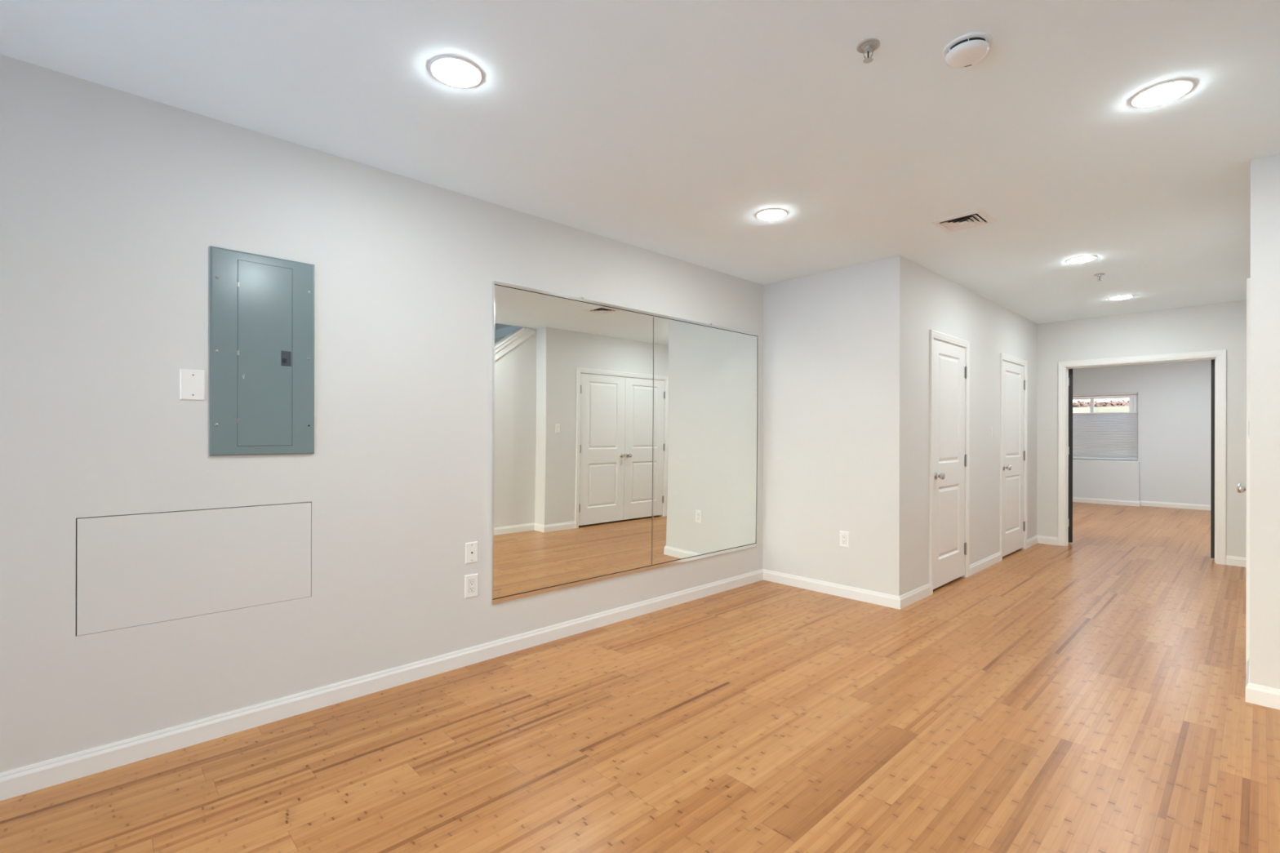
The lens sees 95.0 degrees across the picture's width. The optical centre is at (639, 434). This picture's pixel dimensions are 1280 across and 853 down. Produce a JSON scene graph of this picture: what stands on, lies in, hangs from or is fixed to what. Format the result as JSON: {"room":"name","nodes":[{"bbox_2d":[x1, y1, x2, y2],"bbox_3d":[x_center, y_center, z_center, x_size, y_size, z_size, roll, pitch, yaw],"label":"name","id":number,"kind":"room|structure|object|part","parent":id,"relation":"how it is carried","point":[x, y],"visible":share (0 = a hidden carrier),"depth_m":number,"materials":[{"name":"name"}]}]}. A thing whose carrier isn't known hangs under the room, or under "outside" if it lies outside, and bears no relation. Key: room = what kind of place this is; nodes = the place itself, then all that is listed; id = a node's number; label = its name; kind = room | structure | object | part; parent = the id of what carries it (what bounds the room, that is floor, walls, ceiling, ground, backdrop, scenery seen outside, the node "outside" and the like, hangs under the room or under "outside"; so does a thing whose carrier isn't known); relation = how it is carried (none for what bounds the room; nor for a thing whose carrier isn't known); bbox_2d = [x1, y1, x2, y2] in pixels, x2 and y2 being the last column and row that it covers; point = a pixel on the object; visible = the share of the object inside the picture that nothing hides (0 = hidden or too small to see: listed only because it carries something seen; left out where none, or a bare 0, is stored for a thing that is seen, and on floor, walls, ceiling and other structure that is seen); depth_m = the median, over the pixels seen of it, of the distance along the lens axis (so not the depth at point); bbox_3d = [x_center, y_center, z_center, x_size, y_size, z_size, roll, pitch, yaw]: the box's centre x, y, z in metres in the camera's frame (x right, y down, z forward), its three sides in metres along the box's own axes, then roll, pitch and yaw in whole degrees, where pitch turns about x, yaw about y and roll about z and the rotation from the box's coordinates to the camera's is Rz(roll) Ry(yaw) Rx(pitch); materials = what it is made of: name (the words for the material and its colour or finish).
{"room":"finished basement","nodes":[
{"label":"finished basement","id":0,"kind":"room"},
{"bbox_2d":[0,53,763,773],"bbox_3d":[2.136,-0.015,6.258,16.940,2.603,0.120,0,0,-43],"label":"wall","id":1,"kind":"structure","parent":0,"point":[113,202],"depth_m":2.52,"materials":[{"name":"white paint"}]},
{"bbox_2d":[179,368,204,400],"bbox_3d":[-1.842,-0.203,2.414,0.082,0.126,0.007,0,0,-43],"label":"blank plate","id":2,"kind":"object","parent":1,"relation":"attached to","point":[192,382],"visible":1,"depth_m":2.41,"materials":[{"name":"white plastic"}]},
{"bbox_2d":[75,502,311,635],"bbox_3d":[-1.825,0.532,2.466,0.786,0.438,0.045,0,0,-43],"label":"access hatch","id":3,"kind":"object","parent":1,"relation":"attached to","point":[139,569],"visible":0.89,"depth_m":2.40,"materials":[{"name":"white paint"}]},
{"bbox_2d":[209,245,315,456],"bbox_3d":[-1.653,-0.347,2.585,0.394,0.877,0.019,0,0,-43],"label":"electrical panel","id":4,"kind":"object","parent":1,"relation":"attached to","point":[262,307],"visible":1,"depth_m":2.57,"materials":[{"name":"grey metal"}]},
{"bbox_3d":[-1.651,-0.349,2.586,0.206,0.798,0.009,0,0,-43],"label":"panel door","id":5,"kind":"part","parent":4,"relation":"part of","materials":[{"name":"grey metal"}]},
{"bbox_2d":[0,568,763,800],"bbox_3d":[-1.400,1.232,2.829,6.853,0.092,0.014,0,0,-43],"label":"baseboard","id":6,"kind":"structure","parent":1,"relation":"attached to","point":[40,775],"depth_m":2.68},
{"bbox_2d":[464,573,478,598],"bbox_3d":[-0.938,0.845,3.268,0.080,0.126,0.008,0,0,-43],"label":"outlet","id":7,"kind":"object","parent":1,"relation":"attached to","point":[471,581],"visible":1,"depth_m":3.26,"materials":[{"name":"white plastic"}]},
{"bbox_2d":[469,579,474,592],"bbox_3d":[-0.937,0.845,3.266,0.033,0.067,0.004,0,0,-43],"label":"receptacle","id":8,"kind":"object","parent":7,"relation":"attached to","point":[471,581],"depth_m":3.27,"materials":[{"name":"white plastic"}]},
{"bbox_2d":[465,541,477,564],"bbox_3d":[-0.937,0.660,3.267,0.073,0.115,0.011,0,0,-43],"label":"cable plate","id":9,"kind":"object","parent":1,"relation":"attached to","point":[471,548],"visible":1,"depth_m":3.27,"materials":[{"name":"white plastic"}]},
{"bbox_2d":[491,280,758,604],"bbox_3d":[0.091,0.045,4.227,2.559,1.855,0.026,0,0,-43],"label":"wall mirror","id":10,"kind":"object","parent":1,"relation":"attached to","point":[624,440],"visible":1,"depth_m":3.96,"materials":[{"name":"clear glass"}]},
{"bbox_3d":[-0.838,0.048,3.353,0.008,1.845,0.021,0,0,-43],"label":"trim","id":11,"kind":"part","parent":10,"relation":"part of","materials":[{"name":"silver metal"}]},
{"bbox_3d":[1.018,0.052,5.105,0.006,1.845,0.021,0,0,-43],"label":"trim","id":12,"kind":"part","parent":10,"relation":"part of","materials":[{"name":"silver metal"}]},
{"bbox_2d":[0,0,1279,324],"bbox_3d":[3.622,-1.374,4.688,16.940,0.120,4.440,0,0,-43],"label":"ceiling","id":13,"kind":"structure","parent":0,"point":[664,127],"depth_m":2.38,"materials":[{"name":"paint"}]},
{"bbox_2d":[428,55,483,88],"bbox_3d":[-0.672,-1.317,2.146,0.192,0.013,0.192,0,0,-43],"label":"recessed light","id":14,"kind":"object","parent":13,"relation":"in","point":[457,72],"visible":1,"depth_m":2.13,"materials":[{"name":"white plastic"}]},
{"bbox_2d":[755,208,787,220],"bbox_3d":[0.790,-1.314,3.523,0.192,0.013,0.192,0,0,-43],"label":"recessed light","id":15,"kind":"object","parent":13,"relation":"in","point":[771,214],"visible":1,"depth_m":3.50,"materials":[{"name":"white plastic"}]},
{"bbox_2d":[856,38,879,63],"bbox_3d":[0.775,-1.295,1.993,0.074,0.052,0.074,0,0,18],"label":"sprinkler head","id":16,"kind":"object","parent":13,"relation":"attached to","point":[868,46],"visible":1,"depth_m":1.99},
{"bbox_2d":[929,208,996,233],"bbox_3d":[2.001,-1.312,3.629,0.292,0.013,0.292,0,0,-43],"label":"ceiling vent","id":17,"kind":"object","parent":13,"relation":"in","point":[978,217],"visible":1,"depth_m":3.61,"materials":[{"name":"silver metal"}]},
{"bbox_3d":[2.001,-1.306,3.629,0.052,0.002,0.052,0,0,-43],"label":"plate","id":18,"kind":"part","parent":17,"relation":"part of","materials":[{"name":"white metal"}]},
{"bbox_2d":[942,31,992,67],"bbox_3d":[1.114,-1.299,1.998,0.148,0.043,0.148,0,0,-43],"label":"smoke detector","id":19,"kind":"object","parent":13,"relation":"attached to","point":[966,50],"visible":1,"depth_m":1.97,"materials":[{"name":"white plastic"}]},
{"bbox_2d":[1065,255,1097,263],"bbox_3d":[3.317,-1.308,4.409,0.192,0.013,0.192,0,0,-43],"label":"recessed light","id":20,"kind":"object","parent":13,"relation":"in","point":[1085,258],"visible":1,"depth_m":4.38,"materials":[{"name":"white plastic"}]},
{"bbox_2d":[1093,273,1105,280],"bbox_3d":[3.775,-1.288,4.819,0.074,0.052,0.074,0,0,-5],"label":"sprinkler head","id":21,"kind":"object","parent":13,"relation":"attached to","point":[1099,275],"visible":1,"depth_m":4.81},
{"bbox_2d":[1107,294,1133,300],"bbox_3d":[4.610,-1.305,5.626,0.192,0.013,0.192,0,0,-43],"label":"recessed light","id":22,"kind":"object","parent":13,"relation":"in","point":[1119,297],"visible":1,"depth_m":5.59,"materials":[{"name":"white plastic"}]},
{"bbox_2d":[1128,78,1195,107],"bbox_3d":[2.018,-1.312,2.270,0.192,0.013,0.192,0,0,-43],"label":"recessed light","id":23,"kind":"object","parent":13,"relation":"in","point":[1164,92],"visible":1,"depth_m":2.25,"materials":[{"name":"white plastic"}]},
{"bbox_2d":[0,502,1279,852],"bbox_3d":[3.616,1.339,4.688,16.940,0.100,4.440,0,0,-43],"label":"floor","id":24,"kind":"structure","parent":0,"point":[1087,695],"depth_m":2.42,"materials":[{"name":"brown wood"}]},
{"bbox_2d":[762,255,906,596],"bbox_3d":[1.540,-0.017,4.790,0.110,2.603,1.196,0,0,-43],"label":"wall","id":25,"kind":"structure","parent":0,"point":[834,341],"depth_m":4.68,"materials":[{"name":"white paint"}]},
{"bbox_2d":[763,568,900,609],"bbox_3d":[1.497,1.239,4.742,0.014,0.092,1.210,0,0,-43],"label":"baseboard","id":26,"kind":"structure","parent":25,"relation":"attached to","point":[844,591],"depth_m":4.67,"materials":[{"name":"white wood"}]},
{"bbox_2d":[839,530,848,547],"bbox_3d":[1.610,0.829,4.627,0.008,0.126,0.080,0,0,-43],"label":"outlet","id":27,"kind":"object","parent":25,"relation":"attached to","point":[843,535],"visible":1,"depth_m":4.62,"materials":[{"name":"white plastic"}]},
{"bbox_2d":[841,534,845,543],"bbox_3d":[1.609,0.829,4.625,0.004,0.067,0.033,0,0,-43],"label":"receptacle","id":28,"kind":"object","parent":27,"relation":"attached to","point":[843,536],"depth_m":4.62,"materials":[{"name":"white plastic"}]},
{"bbox_2d":[905,258,1037,593],"bbox_3d":[3.318,-0.013,5.722,3.756,2.603,0.110,0,0,-43],"label":"wall","id":29,"kind":"structure","parent":0,"point":[935,302],"depth_m":5.40,"materials":[{"name":"white paint"}]},
{"bbox_2d":[899,582,930,608],"bbox_3d":[2.114,1.240,4.502,0.583,0.092,0.014,0,0,-43],"label":"baseboard","id":30,"kind":"structure","parent":29,"relation":"attached to","point":[912,597],"depth_m":4.49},
{"bbox_2d":[928,329,969,595],"bbox_3d":[2.631,0.225,5.028,0.892,2.124,0.177,0,0,-43],"label":"door","id":31,"kind":"structure","parent":29,"relation":"in","point":[949,355],"depth_m":5.01,"materials":[{"name":"white paint"}]},
{"bbox_3d":[2.443,0.342,4.769,0.055,0.055,0.058,0,0,-43],"label":"knob","id":32,"kind":"part","parent":31,"relation":"part of","materials":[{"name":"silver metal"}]},
{"bbox_2d":[968,551,1000,576],"bbox_3d":[3.321,1.243,5.642,0.964,0.092,0.014,0,0,-43],"label":"baseboard","id":33,"kind":"structure","parent":29,"relation":"attached to","point":[979,566],"depth_m":5.61,"materials":[{"name":"white wood"}]},
{"bbox_2d":[991,426,994,437],"bbox_3d":[3.507,-0.026,5.819,0.072,0.116,0.010,0,0,-43],"label":"light switch","id":34,"kind":"object","parent":29,"relation":"attached to","point":[993,427],"visible":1,"depth_m":5.81,"materials":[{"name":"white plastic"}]},
{"bbox_2d":[1000,353,1027,560],"bbox_3d":[3.996,0.233,6.317,0.947,2.114,0.177,0,0,-43],"label":"door","id":35,"kind":"structure","parent":29,"relation":"in","point":[1013,371],"depth_m":6.31,"materials":[{"name":"white paint"}]},
{"bbox_3d":[3.788,0.345,6.039,0.055,0.055,0.058,0,0,-43],"label":"knob","id":36,"kind":"part","parent":35,"relation":"part of","materials":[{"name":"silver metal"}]},
{"bbox_2d":[1026,535,1038,548],"bbox_3d":[4.539,1.246,6.793,0.506,0.092,0.014,0,0,-43],"label":"baseboard","id":37,"kind":"structure","parent":29,"relation":"attached to","point":[1033,540],"depth_m":6.78,"materials":[{"name":"white wood"}]},
{"bbox_2d":[1072,460,1140,501],"bbox_3d":[8.535,0.904,11.183,0.170,0.795,1.510,0,0,-43],"label":"wall ledge","id":38,"kind":"object","parent":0,"point":[1107,480],"visible":0.54,"depth_m":10.91,"materials":[{"name":"grey paint"}]},
{"bbox_2d":[1072,497,1139,506],"bbox_3d":[8.472,1.255,11.114,0.014,0.092,1.524,0,0,-43],"label":"baseboard","id":39,"kind":"structure","parent":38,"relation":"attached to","point":[1117,502],"depth_m":10.90,"materials":[{"name":"white wood"}]},
{"bbox_2d":[1036,299,1246,557],"bbox_3d":[5.385,-0.008,6.356,0.120,2.603,4.200,0,0,-43],"label":"wall","id":40,"kind":"structure","parent":0,"point":[1219,326],"depth_m":6.23,"materials":[{"name":"white paint"}]},
{"bbox_2d":[1037,535,1057,545],"bbox_3d":[4.785,1.246,6.890,0.014,0.092,0.210,0,0,-43],"label":"baseboard","id":41,"kind":"structure","parent":40,"relation":"attached to","point":[1042,539],"depth_m":6.88,"materials":[{"name":"white wood"}]},
{"bbox_2d":[1057,349,1226,564],"bbox_3d":[5.561,0.228,6.608,0.760,2.132,1.496,0,0,-43],"label":"door frame","id":42,"kind":"structure","parent":40,"relation":"in","point":[1218,357],"depth_m":6.13,"materials":[{"name":"white paint"}]},
{"bbox_2d":[1226,555,1245,567],"bbox_3d":[5.874,1.248,5.738,0.014,0.092,0.201,0,0,-43],"label":"baseboard","id":43,"kind":"structure","parent":40,"relation":"attached to","point":[1230,560],"depth_m":5.76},
{"bbox_2d":[1072,360,1211,505],"bbox_3d":[9.602,0.002,10.339,0.220,2.603,4.200,0,0,-43],"label":"wall","id":44,"kind":"structure","parent":0,"point":[1175,398],"depth_m":10.41,"materials":[{"name":"grey paint"}]},
{"bbox_2d":[1072,394,1137,462],"bbox_3d":[8.684,-0.133,11.277,0.177,1.270,1.385,0,0,-43],"label":"window","id":45,"kind":"structure","parent":44,"relation":"in","point":[1133,398],"depth_m":11.04,"materials":[{"name":"white plastic"}]},
{"bbox_3d":[8.528,-0.136,11.529,0.022,1.150,0.635,0,0,-43],"label":"sash","id":46,"kind":"part","parent":45,"relation":"part of","materials":[{"name":"white plastic"}]},
{"bbox_2d":[1072,392,1137,459],"bbox_3d":[8.647,-0.148,11.242,0.044,1.236,1.365,0,0,-43],"label":"window shade","id":47,"kind":"object","parent":45,"relation":"attached to","point":[1099,435],"visible":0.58,"depth_m":11.08,"materials":[{"name":"fabric"}]},
{"bbox_3d":[8.648,-0.400,11.242,0.044,0.022,1.365,0,0,-43],"label":"rail","id":48,"kind":"part","parent":47,"relation":"part of","materials":[{"name":"white plastic"}]},
{"bbox_3d":[8.649,-0.753,11.242,0.042,0.026,1.365,0,0,-43],"label":"head rail","id":49,"kind":"part","parent":47,"relation":"part of","materials":[{"name":"white plastic"}]},
{"bbox_3d":[8.646,0.459,11.242,0.044,0.022,1.365,0,0,-43],"label":"rail","id":50,"kind":"part","parent":47,"relation":"part of","materials":[{"name":"white plastic"}]},
{"bbox_3d":[8.650,0.494,11.246,0.087,0.014,1.381,0,0,-43],"label":"sill","id":51,"kind":"part","parent":45,"relation":"part of","materials":[{"name":"white wood"}]},
{"bbox_3d":[8.910,-0.135,11.092,0.022,1.150,0.636,0,0,-43],"label":"sash","id":52,"kind":"part","parent":45,"relation":"part of","materials":[{"name":"white plastic"}]},
{"bbox_2d":[1140,500,1210,510],"bbox_3d":[10.033,1.258,9.709,0.014,0.092,2.690,0,0,-43],"label":"baseboard","id":53,"kind":"structure","parent":44,"relation":"attached to","point":[1153,504],"depth_m":10.33,"materials":[{"name":"white wood"}]},
{"bbox_2d":[1249,153,1279,688],"bbox_3d":[3.389,-0.014,2.416,0.110,2.603,1.213,0,0,-43],"label":"wall","id":54,"kind":"structure","parent":0,"point":[1264,327],"depth_m":2.78,"materials":[{"name":"white paint"}]},
{"bbox_2d":[1245,682,1279,710],"bbox_3d":[2.993,1.241,2.742,0.014,0.092,0.227,0,0,-43],"label":"baseboard","id":55,"kind":"structure","parent":54,"relation":"attached to","point":[1255,694],"depth_m":2.78,"materials":[{"name":"white wood"}]},
{"bbox_3d":[4.519,-0.011,4.242,4.041,2.603,0.110,0,0,-43],"label":"wall","id":56,"kind":"structure","parent":0,"visible":0},
{"bbox_2d":[1236,277,1250,674],"bbox_3d":[3.887,0.227,3.692,1.665,2.124,0.177,0,0,-43],"label":"door","id":57,"kind":"structure","parent":56,"relation":"in","point":[1241,487],"depth_m":3.15,"materials":[{"name":"white paint"}]},
{"bbox_3d":[3.805,0.344,3.696,0.055,0.055,0.058,0,0,-43],"label":"knob","id":58,"kind":"part","parent":57,"relation":"part of","materials":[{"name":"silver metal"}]},
{"bbox_3d":[3.866,0.227,3.714,1.665,2.124,0.018,0,0,-43],"label":"casing","id":59,"kind":"part","parent":57,"relation":"part of","materials":[{"name":"white wood"}]},
{"bbox_2d":[1245,657,1249,686],"bbox_3d":[3.089,1.241,2.979,0.478,0.092,0.014,0,0,-43],"label":"baseboard","id":60,"kind":"structure","parent":56,"relation":"attached to","point":[1247,676],"depth_m":2.96,"materials":[{"name":"white wood"}]},
{"bbox_2d":[1247,417,1249,439],"bbox_3d":[3.058,-0.031,2.945,0.072,0.116,0.010,0,0,-43],"label":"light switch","id":61,"kind":"object","parent":56,"relation":"attached to","point":[1248,433],"visible":0.77,"depth_m":2.92,"materials":[{"name":"white plastic"}]},
{"label":"outside","id":62,"kind":"structure","parent":0,"visible":0},
{"bbox_2d":[1072,401,1128,407],"bbox_3d":[10.628,-0.626,13.507,3.600,0.164,7.000,0,0,-43],"label":"ground","id":63,"kind":"structure","parent":62,"point":[1086,405],"depth_m":12.27,"materials":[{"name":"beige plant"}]},
{"bbox_2d":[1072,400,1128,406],"bbox_3d":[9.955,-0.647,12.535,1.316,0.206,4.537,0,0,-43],"label":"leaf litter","id":64,"kind":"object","parent":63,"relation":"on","point":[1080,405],"visible":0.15,"depth_m":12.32,"materials":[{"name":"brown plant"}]},
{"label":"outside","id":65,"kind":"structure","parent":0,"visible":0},
{"bbox_2d":[1072,405,1128,413],"bbox_3d":[9.156,0.422,11.706,1.010,1.962,5.040,0,0,-43],"label":"wall","id":66,"kind":"structure","parent":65,"point":[1124,408],"depth_m":11.88,"materials":[{"name":"concrete"}]}
]}

